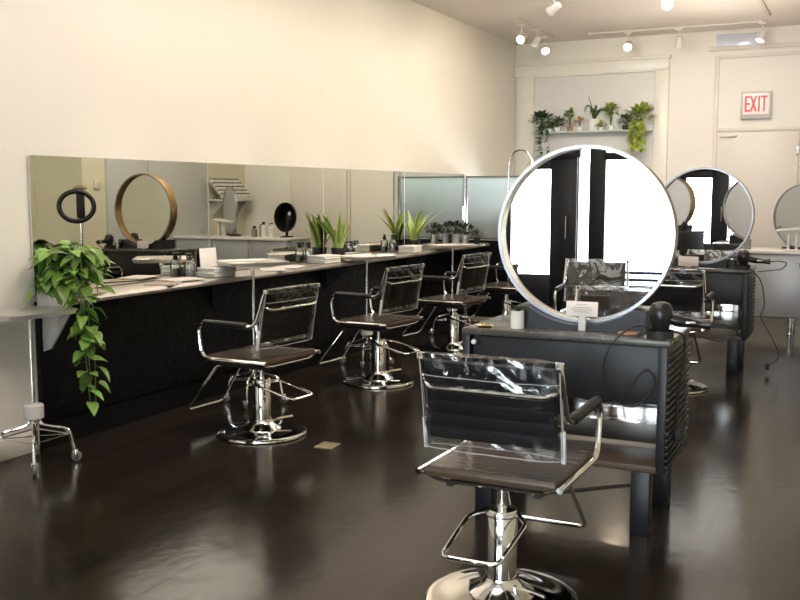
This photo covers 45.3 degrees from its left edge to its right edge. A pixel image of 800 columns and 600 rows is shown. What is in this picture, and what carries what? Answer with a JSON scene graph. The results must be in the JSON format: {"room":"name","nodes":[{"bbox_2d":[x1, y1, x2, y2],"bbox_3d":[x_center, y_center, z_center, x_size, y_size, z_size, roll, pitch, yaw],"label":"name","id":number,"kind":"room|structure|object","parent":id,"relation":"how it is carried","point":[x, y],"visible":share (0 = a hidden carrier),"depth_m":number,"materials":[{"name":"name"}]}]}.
{"room":"salon","nodes":[
{"label":"salon","id":0,"kind":"room"},
{"bbox_2d":[0,0,515,443],"bbox_3d":[-1.949,-0.943,6.327,0.200,3.560,16.190,3,7,26],"label":"wall","id":1,"kind":"structure","parent":0,"point":[381,85],"depth_m":7.37,"materials":[{"name":"white paint"}]},
{"bbox_2d":[0,432,38,461],"bbox_3d":[-3.747,1.207,2.603,0.016,0.120,7.130,3,7,26],"label":"baseboard","id":2,"kind":"structure","parent":1,"relation":"attached to","point":[8,449],"depth_m":5.62,"materials":[{"name":"white paint"}]},
{"bbox_2d":[27,155,209,294],"bbox_3d":[-1.806,-0.524,6.413,0.016,0.826,1.698,3,7,26],"label":"wall mirror","id":3,"kind":"object","parent":1,"relation":"attached to","point":[145,216],"visible":0.86,"depth_m":6.36,"materials":[{"name":"silver metal"}]},
{"bbox_2d":[34,250,464,421],"bbox_3d":[-0.690,0.036,8.764,0.040,0.730,6.750,3,7,26],"label":"panel","id":4,"kind":"object","parent":1,"relation":"attached to","point":[151,340],"depth_m":6.84,"materials":[{"name":"black wood"}]},
{"bbox_2d":[39,307,463,449],"bbox_3d":[-0.697,0.478,8.817,0.024,0.180,6.750,3,7,26],"label":"trim","id":5,"kind":"structure","parent":1,"relation":"attached to","point":[84,423],"depth_m":6.91,"materials":[{"name":"black paint"}]},
{"bbox_2d":[37,242,489,351],"bbox_3d":[-0.535,-0.203,8.654,0.310,0.370,6.762,3,7,26],"label":"countertop","id":6,"kind":"structure","parent":1,"relation":"attached to","point":[222,287],"depth_m":6.98,"materials":[{"name":"laminate"}]},
{"bbox_2d":[24,240,115,415],"bbox_3d":[-1.886,0.152,5.706,0.492,1.012,0.577,3,7,26],"label":"pothos plant","id":7,"kind":"object","parent":6,"relation":"on","point":[72,266],"visible":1,"depth_m":5.57,"materials":[{"name":"green plant"}]},
{"bbox_2d":[144,281,183,285],"bbox_3d":[-1.580,-0.113,6.424,0.201,0.006,0.270,0,6,1],"label":"magazine","id":8,"kind":"object","parent":6,"relation":"on","point":[154,283],"visible":0.96,"depth_m":6.37,"materials":[{"name":"white paper"}]},
{"bbox_2d":[156,277,204,281],"bbox_3d":[-1.515,-0.143,6.624,0.201,0.006,0.270,5,8,38],"label":"magazine","id":9,"kind":"object","parent":8,"relation":"on","point":[178,279],"visible":1,"depth_m":6.57,"materials":[{"name":"white paper"}]},
{"bbox_2d":[184,253,194,276],"bbox_3d":[-1.513,-0.251,6.891,0.077,0.173,0.077,-1,6,-5],"label":"spray bottle","id":10,"kind":"object","parent":6,"relation":"on","point":[187,272],"visible":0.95,"depth_m":6.88,"materials":[{"name":"clear glass"}]},
{"bbox_2d":[199,247,216,266],"bbox_3d":[-1.423,-0.288,7.156,0.036,0.200,0.200,3,7,26],"label":"sign","id":11,"kind":"object","parent":6,"relation":"on","point":[208,257],"visible":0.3,"depth_m":7.15,"materials":[{"name":"paper"}]},
{"bbox_2d":[196,265,236,277],"bbox_3d":[-1.345,-0.210,7.014,0.178,0.067,0.262,3,7,28],"label":"towel stack","id":12,"kind":"object","parent":6,"relation":"on","point":[215,271],"visible":0.96,"depth_m":6.93,"materials":[{"name":"white fabric"}]},
{"bbox_2d":[196,265,235,269],"bbox_3d":[-1.345,-0.236,7.012,0.174,0.016,0.253,3,7,28],"label":"towel","id":13,"kind":"object","parent":12,"relation":"on","point":[217,267],"depth_m":6.94,"materials":[{"name":"white fabric"}]},
{"bbox_2d":[196,271,235,274],"bbox_3d":[-1.348,-0.201,7.012,0.177,0.016,0.254,3,7,28],"label":"towel","id":14,"kind":"object","parent":12,"relation":"on","point":[198,272],"depth_m":6.93,"materials":[{"name":"white fabric"}]},
{"bbox_2d":[197,273,235,277],"bbox_3d":[-1.345,-0.185,7.016,0.178,0.016,0.255,3,7,28],"label":"towel","id":15,"kind":"object","parent":12,"relation":"on","point":[214,275],"depth_m":6.92,"materials":[{"name":"white fabric"}]},
{"bbox_2d":[197,268,236,272],"bbox_3d":[-1.341,-0.219,7.017,0.170,0.016,0.250,3,7,28],"label":"towel","id":16,"kind":"object","parent":12,"relation":"on","point":[199,270],"depth_m":6.92,"materials":[{"name":"white fabric"}]},
{"bbox_2d":[258,268,286,270],"bbox_3d":[-1.007,-0.242,7.572,0.201,0.006,0.270,-2,7,-14],"label":"magazine","id":17,"kind":"object","parent":6,"relation":"on","point":[261,269],"visible":1,"depth_m":7.53,"materials":[{"name":"white paper"}]},
{"bbox_2d":[273,265,304,268],"bbox_3d":[-0.906,-0.270,7.822,0.201,0.006,0.270,1,7,11],"label":"magazine","id":18,"kind":"object","parent":6,"relation":"on","point":[284,266],"visible":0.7,"depth_m":7.83,"materials":[{"name":"white paper"}]},
{"bbox_2d":[305,242,313,261],"bbox_3d":[-0.796,-0.420,8.390,0.077,0.173,0.077,0,6,1],"label":"spray bottle","id":19,"kind":"object","parent":6,"relation":"on","point":[308,244],"visible":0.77,"depth_m":8.38,"materials":[{"name":"clear glass"}]},
{"bbox_2d":[308,254,340,263],"bbox_3d":[-0.654,-0.356,8.313,0.179,0.067,0.258,4,7,30],"label":"towel stack","id":20,"kind":"object","parent":6,"relation":"on","point":[322,258],"visible":1,"depth_m":8.23,"materials":[{"name":"white fabric"}]},
{"bbox_2d":[308,258,339,261],"bbox_3d":[-0.656,-0.348,8.314,0.172,0.016,0.252,4,7,30],"label":"towel","id":21,"kind":"object","parent":20,"relation":"on","point":[310,259],"depth_m":8.23,"materials":[{"name":"white fabric"}]},
{"bbox_2d":[308,254,340,257],"bbox_3d":[-0.655,-0.382,8.309,0.177,0.016,0.255,4,7,30],"label":"towel","id":22,"kind":"object","parent":20,"relation":"on","point":[321,255],"depth_m":8.25,"materials":[{"name":"white fabric"}]},
{"bbox_2d":[309,257,340,259],"bbox_3d":[-0.650,-0.365,8.311,0.172,0.016,0.251,4,7,30],"label":"towel","id":23,"kind":"object","parent":20,"relation":"on","point":[311,258],"depth_m":8.22,"materials":[{"name":"white fabric"}]},
{"bbox_2d":[309,260,340,263],"bbox_3d":[-0.651,-0.331,8.318,0.172,0.016,0.251,4,7,30],"label":"towel","id":24,"kind":"object","parent":20,"relation":"on","point":[310,261],"depth_m":8.22,"materials":[{"name":"white fabric"}]},
{"bbox_2d":[309,213,351,259],"bbox_3d":[-0.598,-0.583,8.669,0.276,0.439,0.644,3,7,26],"label":"snake plant","id":25,"kind":"object","parent":6,"relation":"on","point":[338,239],"visible":0.96,"depth_m":8.68,"materials":[{"name":"green plant"}]},
{"bbox_2d":[389,235,396,251],"bbox_3d":[-0.074,-0.586,9.864,0.077,0.173,0.077,1,6,8],"label":"spray bottle","id":26,"kind":"object","parent":6,"relation":"on","point":[393,237],"visible":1,"depth_m":9.85,"materials":[{"name":"clear glass"}]},
{"bbox_2d":[398,245,421,252],"bbox_3d":[0.102,-0.525,9.810,0.180,0.067,0.260,2,7,21],"label":"towel stack","id":27,"kind":"object","parent":6,"relation":"on","point":[404,248],"visible":1,"depth_m":9.71,"materials":[{"name":"white fabric"}]},
{"bbox_2d":[398,245,421,247],"bbox_3d":[0.103,-0.550,9.808,0.170,0.016,0.250,2,7,21],"label":"towel","id":28,"kind":"object","parent":27,"relation":"on","point":[403,246],"depth_m":9.72,"materials":[{"name":"white fabric"}]},
{"bbox_2d":[398,250,421,252],"bbox_3d":[0.103,-0.499,9.808,0.173,0.016,0.252,2,7,21],"label":"towel","id":29,"kind":"object","parent":27,"relation":"on","point":[400,251],"depth_m":9.70,"materials":[{"name":"white fabric"}]},
{"bbox_2d":[399,248,421,250],"bbox_3d":[0.104,-0.516,9.812,0.178,0.016,0.255,2,7,21],"label":"towel","id":30,"kind":"object","parent":27,"relation":"on","point":[400,249],"depth_m":9.70,"materials":[{"name":"white fabric"}]},
{"bbox_2d":[405,207,445,244],"bbox_3d":[0.259,-0.769,10.229,0.368,0.460,0.366,-5,8,-39],"label":"snake plant","id":31,"kind":"object","parent":6,"relation":"on","point":[414,229],"visible":0.94,"depth_m":10.18,"materials":[{"name":"green plant"}]},
{"bbox_2d":[447,220,469,243],"bbox_3d":[0.673,-0.805,11.319,0.325,0.287,0.320,3,7,26],"label":"potted plant","id":32,"kind":"object","parent":6,"relation":"on","point":[455,237],"visible":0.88,"depth_m":11.30,"materials":[{"name":"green plant"}]},
{"bbox_2d":[453,222,477,243],"bbox_3d":[0.768,-0.784,11.242,0.284,0.264,0.264,3,7,26],"label":"potted plant","id":33,"kind":"object","parent":6,"relation":"on","point":[464,238],"visible":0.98,"depth_m":11.21,"materials":[{"name":"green plant"}]},
{"bbox_2d":[471,229,485,243],"bbox_3d":[0.922,-0.754,11.358,0.214,0.178,0.189,-3,7,-23],"label":"potted plant","id":34,"kind":"object","parent":6,"relation":"on","point":[476,240],"visible":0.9,"depth_m":11.35,"materials":[{"name":"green plant"}]},
{"bbox_2d":[208,163,323,269],"bbox_3d":[-1.065,-0.694,7.927,0.014,0.826,1.690,3,7,26],"label":"wall mirror","id":35,"kind":"object","parent":1,"relation":"attached to","point":[256,211],"visible":0.76,"depth_m":7.83,"materials":[{"name":"silver metal"}]},
{"bbox_2d":[324,168,404,254],"bbox_3d":[-0.325,-0.864,9.437,0.014,0.826,1.690,3,7,26],"label":"wall mirror","id":36,"kind":"object","parent":1,"relation":"attached to","point":[373,201],"visible":0.76,"depth_m":9.41,"materials":[{"name":"silver metal"}]},
{"bbox_2d":[405,172,464,247],"bbox_3d":[0.414,-1.034,10.947,0.014,0.826,1.690,3,7,26],"label":"wall mirror","id":37,"kind":"object","parent":1,"relation":"attached to","point":[435,192],"visible":0.76,"depth_m":10.92,"materials":[{"name":"silver metal"}]},
{"bbox_2d":[0,316,799,599],"bbox_3d":[0.479,1.008,5.357,6.200,0.100,16.590,3,7,26],"label":"floor","id":38,"kind":"structure","parent":0,"point":[160,506],"depth_m":4.72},
{"bbox_2d":[0,305,81,474],"bbox_3d":[-2.087,0.501,5.444,0.374,0.886,0.481,3,7,26],"label":"trolley","id":39,"kind":"object","parent":38,"relation":"on","point":[33,411],"visible":1,"depth_m":5.43,"materials":[{"name":"metal"}]},
{"bbox_2d":[0,305,76,320],"bbox_3d":[-2.087,0.074,5.396,0.340,0.028,0.460,4,8,32],"label":"tray","id":40,"kind":"object","parent":39,"relation":"on","point":[42,311],"depth_m":5.45,"materials":[{"name":"metal"}]},
{"bbox_2d":[216,258,289,408],"bbox_3d":[-1.076,0.237,7.045,0.460,1.051,0.420,-4,7,-29],"label":"trolley","id":41,"kind":"object","parent":38,"relation":"on","point":[274,262],"visible":0.66,"depth_m":7.02,"materials":[{"name":"metal"}]},
{"bbox_2d":[231,262,254,263],"bbox_3d":[-1.138,-0.261,6.930,0.171,0.006,0.220,0,6,-4],"label":"magazine","id":42,"kind":"object","parent":41,"relation":"on","point":[232,262],"visible":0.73,"depth_m":7.03,"materials":[{"name":"white paper"}]},
{"bbox_2d":[216,258,289,266],"bbox_3d":[-1.076,-0.271,6.988,0.460,0.028,0.420,-4,7,-29],"label":"tray","id":43,"kind":"object","parent":41,"relation":"on","point":[274,262],"depth_m":6.89,"materials":[{"name":"metal"}]},
{"bbox_2d":[187,283,320,443],"bbox_3d":[-0.960,0.374,6.196,0.858,0.972,0.585,4,8,32],"label":"chair","id":44,"kind":"object","parent":38,"relation":"on","point":[285,313],"visible":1,"depth_m":6.05,"materials":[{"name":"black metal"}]},
{"bbox_2d":[314,441,340,448],"bbox_3d":[-0.446,0.892,5.892,0.120,0.010,0.140,2,7,21],"label":"floor plate","id":45,"kind":"object","parent":38,"relation":"on","point":[324,445],"visible":1,"depth_m":5.88,"materials":[{"name":"gold metal"}]},
{"bbox_2d":[339,254,395,368],"bbox_3d":[-0.301,0.092,8.630,0.466,0.986,0.368,-5,8,-37],"label":"trolley","id":46,"kind":"object","parent":38,"relation":"on","point":[366,334],"visible":0.8,"depth_m":8.61,"materials":[{"name":"metal"}]},
{"bbox_2d":[340,254,395,259],"bbox_3d":[-0.301,-0.384,8.577,0.460,0.028,0.360,-5,8,-39],"label":"tray","id":47,"kind":"object","parent":46,"relation":"on","point":[377,256],"depth_m":8.49,"materials":[{"name":"metal"}]},
{"bbox_2d":[318,264,424,388],"bbox_3d":[-0.244,0.186,7.862,0.858,0.972,0.585,4,8,33],"label":"chair","id":48,"kind":"object","parent":38,"relation":"on","point":[399,287],"visible":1,"depth_m":7.71,"materials":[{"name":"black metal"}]},
{"bbox_2d":[401,252,491,355],"bbox_3d":[0.451,0.014,9.394,0.858,0.972,0.585,4,8,33],"label":"chair","id":49,"kind":"object","parent":38,"relation":"on","point":[472,271],"visible":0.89,"depth_m":9.25,"materials":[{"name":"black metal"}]},
{"bbox_2d":[427,243,477,334],"bbox_3d":[0.565,-0.107,10.399,0.503,0.986,0.366,-5,8,-37],"label":"trolley","id":50,"kind":"object","parent":38,"relation":"on","point":[455,245],"visible":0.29,"depth_m":10.39,"materials":[{"name":"metal"}]},
{"bbox_2d":[427,243,477,248],"bbox_3d":[0.565,-0.583,10.346,0.500,0.028,0.360,-5,8,-36],"label":"tray","id":51,"kind":"object","parent":50,"relation":"on","point":[456,245],"depth_m":10.28,"materials":[{"name":"metal"}]},
{"bbox_2d":[459,262,521,319],"bbox_3d":[1.112,-0.133,10.699,0.858,0.972,0.585,4,8,33],"label":"chair","id":52,"kind":"object","parent":38,"relation":"on","point":[498,287],"visible":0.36,"depth_m":10.62,"materials":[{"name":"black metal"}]},
{"bbox_2d":[465,176,526,316],"bbox_3d":[1.215,-0.623,11.579,0.913,1.750,0.030,3,7,26],"label":"screen","id":53,"kind":"object","parent":38,"relation":"on","point":[487,195],"visible":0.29,"depth_m":11.62,"materials":[{"name":"clear glass"}]},
{"bbox_2d":[415,351,602,599],"bbox_3d":[0.442,0.652,3.724,0.585,0.972,0.948,3,7,26],"label":"chair","id":54,"kind":"object","parent":38,"relation":"on","point":[505,416],"visible":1,"depth_m":3.51,"materials":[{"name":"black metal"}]},
{"bbox_2d":[507,149,533,281],"bbox_3d":[1.347,-0.712,11.068,0.485,2.042,0.280,3,7,26],"label":"gooseneck lamp","id":55,"kind":"object","parent":38,"relation":"on","point":[530,161],"visible":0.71,"depth_m":10.96,"materials":[{"name":"silver metal"}]},
{"bbox_2d":[461,314,690,535],"bbox_3d":[0.864,0.577,4.713,0.986,0.900,0.583,3,7,26],"label":"desk","id":56,"kind":"object","parent":38,"relation":"on","point":[639,440],"visible":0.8,"depth_m":4.44,"materials":[{"name":"grey laminate"}]},
{"bbox_2d":[477,323,491,326],"bbox_3d":[0.411,0.121,4.658,0.080,0.015,0.080,3,7,26],"label":"dish","id":57,"kind":"object","parent":56,"relation":"on","point":[484,324],"visible":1,"depth_m":4.65,"materials":[{"name":"gold metal"}]},
{"bbox_2d":[510,305,524,328],"bbox_3d":[0.566,0.079,4.604,0.073,0.112,0.070,-5,8,-38],"label":"cup","id":58,"kind":"object","parent":56,"relation":"on","point":[517,314],"visible":1,"depth_m":4.58,"materials":[{"name":"white ceramic"}]},
{"bbox_2d":[566,301,597,330],"bbox_3d":[0.856,0.076,4.503,0.150,0.140,0.024,3,7,24],"label":"price card","id":59,"kind":"object","parent":56,"relation":"on","point":[581,309],"visible":1,"depth_m":4.50,"materials":[{"name":"white paper"}]},
{"bbox_2d":[498,145,677,331],"bbox_3d":[0.894,-0.303,4.609,0.845,0.870,0.260,3,7,22],"label":"round mirror","id":60,"kind":"object","parent":56,"relation":"on","point":[584,223],"visible":0.94,"depth_m":4.59,"materials":[{"name":"silver metal"}]},
{"bbox_2d":[558,433,655,473],"bbox_3d":[0.865,0.715,4.732,0.905,0.032,0.560,3,7,26],"label":"shelf","id":61,"kind":"object","parent":56,"relation":"attached to","point":[637,457],"depth_m":4.55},
{"bbox_2d":[618,331,639,334],"bbox_3d":[1.058,0.152,4.423,0.104,0.007,0.103,3,7,26],"label":"coaster","id":62,"kind":"object","parent":56,"relation":"on","point":[619,332],"visible":0.73,"depth_m":4.39,"materials":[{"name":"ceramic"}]},
{"bbox_2d":[602,301,737,440],"bbox_3d":[1.207,0.329,4.317,0.622,0.652,0.162,0,6,-1],"label":"hair dryer","id":63,"kind":"object","parent":56,"relation":"on","point":[661,316],"visible":0.97,"depth_m":4.25,"materials":[{"name":"black plastic"}]},
{"bbox_2d":[566,484,630,490],"bbox_3d":[0.993,0.985,5.056,0.705,0.010,0.207,1,6,9],"label":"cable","id":64,"kind":"object","parent":38,"relation":"on","point":[616,484],"visible":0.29,"depth_m":5.05,"materials":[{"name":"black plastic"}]},
{"bbox_2d":[639,269,714,394],"bbox_3d":[2.190,0.207,7.681,0.585,0.972,0.858,3,7,25],"label":"chair","id":65,"kind":"object","parent":38,"relation":"on","point":[681,290],"visible":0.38,"depth_m":7.32,"materials":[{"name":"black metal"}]},
{"bbox_2d":[669,265,755,374],"bbox_3d":[2.614,0.144,8.558,0.986,0.900,0.583,3,7,26],"label":"desk","id":66,"kind":"object","parent":38,"relation":"on","point":[733,289],"visible":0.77,"depth_m":8.21,"materials":[{"name":"grey laminate"}]},
{"bbox_2d":[678,256,698,266],"bbox_3d":[2.521,-0.335,8.370,0.170,0.092,0.024,3,7,24],"label":"price card","id":67,"kind":"object","parent":66,"relation":"on","point":[687,261],"visible":1,"depth_m":8.36,"materials":[{"name":"white paper"}]},
{"bbox_2d":[665,167,754,267],"bbox_3d":[2.674,-0.731,8.435,0.839,0.864,0.260,3,7,25],"label":"round mirror","id":68,"kind":"object","parent":66,"relation":"on","point":[715,211],"visible":0.69,"depth_m":8.40,"materials":[{"name":"silver metal"}]},
{"bbox_2d":[689,328,740,340],"bbox_3d":[2.615,0.282,8.577,0.905,0.032,0.560,3,7,26],"label":"shelf","id":69,"kind":"object","parent":66,"relation":"attached to","point":[714,333],"depth_m":8.35,"materials":[{"name":"brown wood"}]},
{"bbox_2d":[726,258,736,268],"bbox_3d":[2.838,-0.315,8.200,0.082,0.092,0.082,3,7,26],"label":"jar","id":70,"kind":"object","parent":66,"relation":"on","point":[735,259],"visible":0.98,"depth_m":8.21,"materials":[{"name":"clear glass"}]},
{"bbox_2d":[731,250,786,369],"bbox_3d":[3.045,0.087,8.167,0.458,1.032,0.156,0,6,-3],"label":"hair dryer","id":71,"kind":"object","parent":66,"relation":"on","point":[743,256],"visible":0.99,"depth_m":8.09,"materials":[{"name":"black plastic"}]},
{"bbox_2d":[725,247,799,336],"bbox_3d":[4.146,-0.096,10.572,1.950,0.928,0.620,3,7,26],"label":"desk","id":72,"kind":"object","parent":38,"relation":"on","point":[781,287],"visible":0.34,"depth_m":10.29,"materials":[{"name":"wood"}]},
{"bbox_2d":[735,247,799,254],"bbox_3d":[4.146,-0.539,10.522,1.950,0.035,0.620,3,7,26],"label":"countertop","id":73,"kind":"structure","parent":72,"relation":"on","point":[754,250],"depth_m":10.30,"materials":[{"name":"white stone"}]},
{"bbox_2d":[743,236,750,248],"bbox_3d":[3.819,-0.639,10.536,0.084,0.157,0.084,3,7,26],"label":"bottle","id":74,"kind":"object","parent":73,"relation":"on","point":[747,245],"visible":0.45,"depth_m":10.50,"materials":[{"name":"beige plastic"}]},
{"bbox_2d":[773,184,799,248],"bbox_3d":[4.381,-0.910,10.470,0.696,0.707,0.160,-1,7,-12],"label":"mirror","id":75,"kind":"object","parent":73,"relation":"on","point":[787,208],"visible":0.83,"depth_m":10.39,"materials":[{"name":"silver metal"}]},
{"bbox_2d":[776,227,799,250],"bbox_3d":[4.162,-0.653,10.232,0.270,0.253,0.120,3,7,26],"label":"stand","id":76,"kind":"object","parent":73,"relation":"on","point":[788,230],"visible":1,"depth_m":10.19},
{"bbox_2d":[410,0,799,44],"bbox_3d":[0.569,-2.625,4.905,6.000,0.100,16.390,3,7,26],"label":"ceiling","id":77,"kind":"structure","parent":0,"point":[575,19],"depth_m":11.02,"materials":[{"name":"paint"}]},
{"bbox_2d":[515,18,554,38],"bbox_3d":[1.674,-3.335,11.791,0.042,0.028,1.420,3,7,26],"label":"track rail","id":78,"kind":"object","parent":77,"relation":"attached to","point":[518,19],"visible":1,"depth_m":11.69,"materials":[{"name":"white metal"}]},
{"bbox_2d":[516,24,526,43],"bbox_3d":[1.453,-3.162,11.411,0.126,0.236,0.155,3,7,26],"label":"track spotlight","id":79,"kind":"object","parent":78,"relation":"hanging from","point":[520,39],"visible":1,"depth_m":11.39,"materials":[{"name":"white metal"}]},
{"bbox_2d":[530,28,540,48],"bbox_3d":[1.653,-3.194,11.706,0.138,0.239,0.117,3,7,26],"label":"track spotlight","id":80,"kind":"object","parent":78,"relation":"hanging from","point":[535,43],"visible":1,"depth_m":11.69,"materials":[{"name":"white metal"}]},
{"bbox_2d":[540,36,549,54],"bbox_3d":[1.858,-3.257,12.273,0.113,0.240,0.155,0,6,0],"label":"track spotlight","id":81,"kind":"object","parent":78,"relation":"hanging from","point":[545,50],"visible":1,"depth_m":12.25,"materials":[{"name":"white metal"}]},
{"bbox_2d":[546,0,560,16],"bbox_3d":[1.533,-2.955,9.571,0.111,0.237,0.155,-5,8,-38],"label":"track spotlight","id":82,"kind":"object","parent":77,"relation":"hanging from","point":[551,10],"visible":1,"depth_m":9.56,"materials":[{"name":"white metal"}]},
{"bbox_2d":[661,0,674,10],"bbox_3d":[2.594,-2.920,9.272,0.126,0.239,0.156,3,7,26],"label":"track spotlight","id":83,"kind":"object","parent":77,"relation":"hanging from","point":[667,5],"visible":1,"depth_m":9.25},
{"bbox_2d":[588,20,762,34],"bbox_3d":[3.330,-3.327,11.719,2.078,0.028,0.042,3,7,26],"label":"track rail","id":84,"kind":"object","parent":77,"relation":"attached to","point":[744,22],"visible":1,"depth_m":11.69,"materials":[{"name":"white metal"}]},
{"bbox_2d":[623,32,632,50],"bbox_3d":[2.842,-3.220,11.944,0.126,0.240,0.155,3,7,26],"label":"track spotlight","id":85,"kind":"object","parent":84,"relation":"hanging from","point":[627,46],"visible":1,"depth_m":11.93,"materials":[{"name":"white metal"}]},
{"bbox_2d":[674,28,683,47],"bbox_3d":[3.417,-3.198,11.724,0.112,0.235,0.122,-2,7,-21],"label":"track spotlight","id":86,"kind":"object","parent":84,"relation":"hanging from","point":[678,44],"visible":1,"depth_m":11.69,"materials":[{"name":"white metal"}]},
{"bbox_2d":[755,22,767,42],"bbox_3d":[4.250,-3.144,11.261,0.134,0.238,0.111,0,6,0],"label":"track spotlight","id":87,"kind":"object","parent":84,"relation":"hanging from","point":[760,38],"visible":1,"depth_m":11.24,"materials":[{"name":"white metal"}]},
{"bbox_2d":[758,0,770,16],"bbox_3d":[3.665,-3.111,9.804,0.042,0.028,2.460,3,7,26],"label":"track rail","id":88,"kind":"object","parent":77,"relation":"attached to","point":[762,3],"visible":1,"depth_m":10.43,"materials":[{"name":"white metal"}]},
{"bbox_2d":[515,25,799,184],"bbox_3d":[4.068,-1.609,12.253,5.800,3.560,0.200,3,7,26],"label":"wall","id":89,"kind":"structure","parent":0,"point":[692,66],"depth_m":12.14,"materials":[{"name":"beige paint"}]},
{"bbox_2d":[531,129,652,137],"bbox_3d":[2.533,-2.208,12.713,1.590,0.067,0.170,3,7,26],"label":"glass shelf","id":90,"kind":"object","parent":89,"relation":"attached to","point":[596,131],"visible":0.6,"depth_m":12.73,"materials":[{"name":"clear glass"}]},
{"bbox_2d":[528,109,553,157],"bbox_3d":[1.929,-2.187,13.017,0.407,0.792,0.376,1,7,10],"label":"shelf plant","id":91,"kind":"object","parent":90,"relation":"on","point":[540,114],"visible":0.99,"depth_m":12.90,"materials":[{"name":"green plant"}]},
{"bbox_2d":[543,122,556,131],"bbox_3d":[2.020,-2.341,12.906,0.228,0.147,0.221,1,6,8],"label":"plant","id":92,"kind":"object","parent":90,"relation":"on","point":[548,123],"visible":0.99,"depth_m":12.89,"materials":[{"name":"green plant"}]},
{"bbox_2d":[551,115,565,131],"bbox_3d":[2.130,-2.375,12.883,0.254,0.221,0.260,-1,7,-11],"label":"shelf plant","id":93,"kind":"object","parent":90,"relation":"on","point":[558,119],"visible":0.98,"depth_m":12.87,"materials":[{"name":"green plant"}]},
{"bbox_2d":[564,107,575,130],"bbox_3d":[2.269,-2.418,12.822,0.201,0.320,0.209,3,7,26],"label":"shelf plant","id":94,"kind":"object","parent":90,"relation":"on","point":[570,110],"visible":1,"depth_m":12.80,"materials":[{"name":"green plant"}]},
{"bbox_2d":[576,116,584,130],"bbox_3d":[2.395,-2.352,12.767,0.169,0.200,0.151,3,7,26],"label":"shelf plant","id":95,"kind":"object","parent":90,"relation":"on","point":[579,128],"visible":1,"depth_m":12.75,"materials":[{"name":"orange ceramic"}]},
{"bbox_2d":[584,98,608,130],"bbox_3d":[2.587,-2.470,12.658,0.333,0.461,0.170,3,7,26],"label":"shelf plant","id":96,"kind":"object","parent":90,"relation":"on","point":[591,122],"visible":0.99,"depth_m":12.64,"materials":[{"name":"green plant"}]},
{"bbox_2d":[594,120,607,129],"bbox_3d":[2.637,-2.300,12.604,0.216,0.134,0.194,0,6,0],"label":"shelf plant","id":97,"kind":"object","parent":90,"relation":"on","point":[600,121],"visible":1,"depth_m":12.58,"materials":[{"name":"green plant"}]},
{"bbox_2d":[602,102,618,129],"bbox_3d":[2.766,-2.420,12.582,0.244,0.376,0.246,-6,9,-43],"label":"shelf plant","id":98,"kind":"object","parent":90,"relation":"on","point":[610,105],"visible":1,"depth_m":12.56,"materials":[{"name":"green plant"}]},
{"bbox_2d":[617,113,632,129],"bbox_3d":[2.929,-2.328,12.477,0.261,0.218,0.244,3,7,26],"label":"shelf plant","id":99,"kind":"object","parent":90,"relation":"on","point":[624,127],"visible":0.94,"depth_m":12.48,"materials":[{"name":"green plant"}]},
{"bbox_2d":[624,101,656,153],"bbox_3d":[3.106,-2.229,12.420,0.457,0.679,0.478,3,7,26],"label":"shelf plant","id":100,"kind":"object","parent":90,"relation":"on","point":[638,126],"visible":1,"depth_m":12.32,"materials":[{"name":"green plant"}]},
{"bbox_2d":[514,54,670,185],"bbox_3d":[2.517,-1.543,12.858,2.090,3.292,0.090,3,7,26],"label":"trim","id":101,"kind":"structure","parent":89,"relation":"attached to","point":[526,73],"depth_m":12.63,"materials":[{"name":"white wood"}]},
{"bbox_2d":[534,72,654,169],"bbox_3d":[2.574,-1.459,12.883,1.620,3.120,0.012,3,7,26],"label":"wall panel","id":102,"kind":"object","parent":89,"relation":"attached to","point":[557,95],"depth_m":12.74,"materials":[{"name":"white paint"}]},
{"bbox_2d":[716,32,758,46],"bbox_3d":[4.190,-3.219,11.887,0.500,0.170,0.020,3,7,26],"label":"window","id":103,"kind":"structure","parent":89,"relation":"in","point":[739,39],"depth_m":11.88,"materials":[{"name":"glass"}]},
{"bbox_2d":[709,42,799,184],"bbox_3d":[4.915,-1.447,11.722,2.300,3.355,0.040,3,7,26],"label":"trim","id":104,"kind":"structure","parent":89,"relation":"attached to","point":[790,44],"depth_m":11.90,"materials":[{"name":"beige paint"}]},
{"bbox_2d":[741,91,771,118],"bbox_3d":[4.402,-2.409,11.842,0.350,0.330,0.080,3,7,26],"label":"exit sign","id":105,"kind":"object","parent":89,"relation":"attached to","point":[756,104],"visible":1,"depth_m":11.81,"materials":[{"name":"white plastic"}]},
{"bbox_2d":[716,131,799,247],"bbox_3d":[4.418,-0.944,11.970,0.960,2.280,0.132,3,7,26],"label":"door","id":106,"kind":"structure","parent":89,"relation":"in","point":[766,163],"depth_m":11.91,"materials":[{"name":"beige paint"}]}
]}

